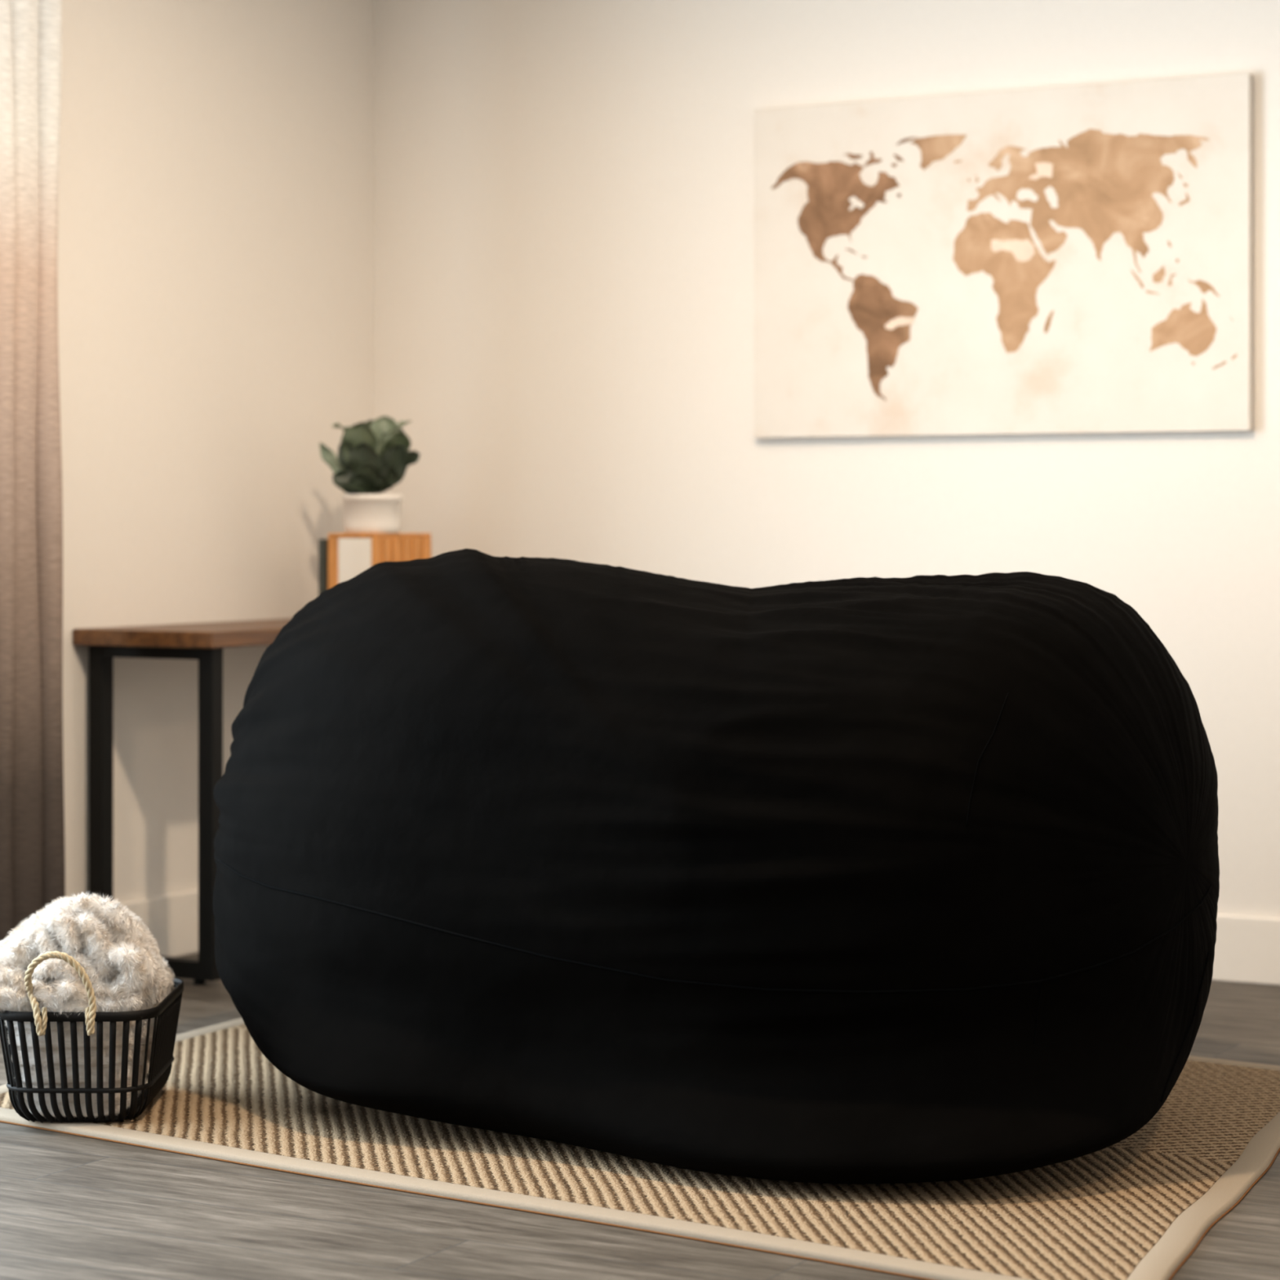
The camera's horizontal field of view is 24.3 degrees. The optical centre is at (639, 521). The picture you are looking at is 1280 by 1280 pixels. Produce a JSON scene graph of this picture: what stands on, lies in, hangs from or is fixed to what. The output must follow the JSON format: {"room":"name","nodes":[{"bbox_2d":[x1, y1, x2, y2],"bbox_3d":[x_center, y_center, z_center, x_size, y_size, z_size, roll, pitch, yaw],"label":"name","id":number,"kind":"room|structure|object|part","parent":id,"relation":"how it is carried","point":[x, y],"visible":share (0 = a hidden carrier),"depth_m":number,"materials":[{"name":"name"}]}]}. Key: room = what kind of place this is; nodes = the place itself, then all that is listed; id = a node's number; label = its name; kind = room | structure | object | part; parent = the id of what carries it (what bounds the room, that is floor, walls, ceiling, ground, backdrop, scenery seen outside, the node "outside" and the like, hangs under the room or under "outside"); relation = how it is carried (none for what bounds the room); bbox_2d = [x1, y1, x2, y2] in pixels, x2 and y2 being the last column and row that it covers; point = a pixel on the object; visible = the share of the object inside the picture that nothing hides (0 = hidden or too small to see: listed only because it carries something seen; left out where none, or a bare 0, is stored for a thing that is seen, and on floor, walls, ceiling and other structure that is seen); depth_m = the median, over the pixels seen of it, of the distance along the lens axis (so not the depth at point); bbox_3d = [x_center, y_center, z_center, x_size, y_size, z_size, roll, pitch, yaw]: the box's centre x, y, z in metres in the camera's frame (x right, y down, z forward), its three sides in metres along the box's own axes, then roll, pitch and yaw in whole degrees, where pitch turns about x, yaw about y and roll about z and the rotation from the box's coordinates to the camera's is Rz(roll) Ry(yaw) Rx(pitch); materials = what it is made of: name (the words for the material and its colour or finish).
{"room":"living room","nodes":[
{"label":"living room","id":0,"kind":"room"},
{"bbox_2d":[57,0,373,903],"bbox_3d":[-2.356,-0.320,4.477,0.118,2.600,7.020,0,0,29],"label":"wall","id":1,"kind":"structure","parent":0,"point":[215,208],"depth_m":6.76,"materials":[{"name":"paint"}]},
{"bbox_2d":[121,889,198,956],"bbox_3d":[-2.326,0.909,4.392,0.016,0.141,6.900,0,0,29],"label":"baseboard","id":2,"kind":"structure","parent":1,"relation":"attached to","point":[173,919],"depth_m":6.68,"materials":[{"name":"paint"}]},
{"bbox_3d":[-1.899,-1.460,4.938,0.025,0.025,3.020,0,0,29],"label":"curtain rod","id":3,"kind":"object","parent":1,"relation":"attached to","visible":0},
{"bbox_2d":[0,0,65,942],"bbox_3d":[-1.348,-0.258,5.910,0.080,2.447,0.577,0,0,29],"label":"curtain","id":4,"kind":"object","parent":3,"relation":"hanging from","point":[33,853],"visible":0.89,"depth_m":6.06,"materials":[{"name":"fabric"}]},
{"bbox_2d":[0,952,1279,1279],"bbox_3d":[-0.019,1.030,3.183,5.440,0.100,7.020,0,0,29],"label":"floor","id":5,"kind":"structure","parent":0,"point":[73,1207],"depth_m":4.13,"materials":[{"name":"wood"}]},
{"bbox_2d":[72,617,291,985],"bbox_3d":[-0.793,0.605,6.790,0.374,0.750,1.098,0,0,29],"label":"console table","id":6,"kind":"object","parent":5,"relation":"on","point":[205,642],"visible":0.34,"depth_m":6.32,"materials":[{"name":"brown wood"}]},
{"bbox_3d":[-1.166,0.617,6.431,0.038,0.703,0.038,0,0,29],"label":"leg","id":7,"kind":"part","parent":6,"relation":"part of","materials":[{"name":"black metal"}]},
{"bbox_3d":[-1.037,0.278,6.360,0.256,0.026,0.038,0,0,29],"label":"rail","id":8,"kind":"part","parent":6,"relation":"part of","materials":[{"name":"black metal"}]},
{"bbox_3d":[-1.037,0.949,6.360,0.256,0.038,0.038,0,0,29],"label":"floor rail","id":9,"kind":"part","parent":6,"relation":"part of","materials":[{"name":"black metal"}]},
{"bbox_3d":[-0.908,0.617,6.289,0.038,0.703,0.038,0,0,29],"label":"leg","id":10,"kind":"part","parent":6,"relation":"part of","materials":[{"name":"black metal"}]},
{"bbox_2d":[318,538,328,595],"bbox_3d":[-0.697,0.135,6.945,0.018,0.190,0.162,0,0,29],"label":"book","id":11,"kind":"object","parent":6,"relation":"on","point":[322,543],"visible":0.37,"depth_m":6.87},
{"bbox_2d":[328,533,431,589],"bbox_3d":[-0.606,0.128,6.948,0.136,0.204,0.240,0,0,29],"label":"wooden box","id":12,"kind":"object","parent":6,"relation":"on","point":[349,554],"visible":0.46,"depth_m":6.86,"materials":[{"name":"orange wood"}]},
{"bbox_3d":[-0.653,0.127,6.850,0.094,0.180,0.018,0,0,29],"label":"panel","id":13,"kind":"part","parent":12,"relation":"part of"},
{"bbox_2d":[320,415,420,533],"bbox_3d":[-0.626,-0.111,6.892,0.186,0.273,0.158,0,0,-32],"label":"potted plant","id":14,"kind":"object","parent":12,"relation":"on","point":[375,456],"visible":1,"depth_m":6.87,"materials":[{"name":"green plant"}]},
{"bbox_3d":[-0.622,-0.019,6.904,0.141,0.090,0.141,0,0,29],"label":"pot","id":15,"kind":"part","parent":14,"relation":"part of","materials":[{"name":"white ceramic"}]},
{"bbox_3d":[-0.608,-0.127,6.899,0.031,0.153,0.004,0,0,-34],"label":"stem","id":16,"kind":"part","parent":14,"relation":"part of","materials":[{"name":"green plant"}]},
{"bbox_2d":[0,1017,1279,1279],"bbox_3d":[0.062,0.974,5.062,2.522,0.012,1.642,0,0,35],"label":"area rug","id":17,"kind":"object","parent":5,"relation":"on","point":[1138,1206],"visible":0.56,"depth_m":4.39,"materials":[{"name":"fabric"}]},
{"bbox_2d":[0,951,183,1122],"bbox_3d":[-0.908,0.825,4.944,0.264,0.288,0.460,0,0,0],"label":"storage basket","id":18,"kind":"object","parent":17,"relation":"on","point":[166,1013],"visible":0.8,"depth_m":4.76,"materials":[{"name":"black metal"}]},
{"bbox_3d":[-0.925,0.749,4.728,0.118,0.137,0.038,0,0,12],"label":"rope handle","id":19,"kind":"part","parent":18,"relation":"part of","materials":[{"name":"fabric"}]},
{"bbox_2d":[0,890,174,1118],"bbox_3d":[-0.949,0.780,4.921,0.347,0.366,0.386,0,0,-5],"label":"blanket","id":20,"kind":"object","parent":18,"relation":"in","point":[122,964],"visible":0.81,"depth_m":4.77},
{"bbox_2d":[213,548,1219,1184],"bbox_3d":[0.095,0.505,5.078,1.799,0.917,1.324,0,0,29],"label":"bean bag chair","id":21,"kind":"object","parent":17,"relation":"on","point":[913,879],"visible":1,"depth_m":4.49,"materials":[{"name":"black fabric"}]},
{"bbox_2d":[373,0,1279,918],"bbox_3d":[1.646,-0.320,6.205,5.212,2.600,0.120,0,0,29],"label":"wall","id":22,"kind":"structure","parent":0,"point":[564,189],"depth_m":6.96,"materials":[{"name":"paint"}]},
{"bbox_2d":[754,72,1253,438],"bbox_3d":[0.784,-0.573,6.596,1.175,0.759,0.031,0,0,29],"label":"canvas","id":23,"kind":"object","parent":22,"relation":"attached to","point":[1071,259],"visible":1,"depth_m":6.57},
{"bbox_2d":[884,316,915,329],"bbox_3d":[0.585,-0.447,6.688,0.074,0.029,0.001,0,0,29],"label":"world map","id":24,"kind":"object","parent":23,"relation":"attached to","point":[900,321],"depth_m":6.69},
{"bbox_2d":[771,128,1237,400],"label":"print","id":25,"kind":"object","parent":23,"relation":"attached to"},
{"bbox_2d":[991,239,1034,261],"bbox_3d":[0.822,-0.599,6.557,0.104,0.053,0.001,0,0,29],"label":"world map","id":26,"kind":"object","parent":23,"relation":"attached to","point":[1023,250],"depth_m":6.55},
{"bbox_2d":[1028,162,1053,179],"bbox_3d":[0.879,-0.770,6.525,0.058,0.038,0.001,0,0,29],"label":"world map","id":27,"kind":"object","parent":23,"relation":"attached to","point":[1043,169],"depth_m":6.52},
{"bbox_2d":[1212,914,1279,985],"bbox_3d":[1.620,0.909,6.141,5.196,0.141,0.016,0,0,29],"label":"baseboard","id":28,"kind":"structure","parent":22,"relation":"attached to","point":[1247,948],"depth_m":6.32,"materials":[{"name":"paint"}]}
]}

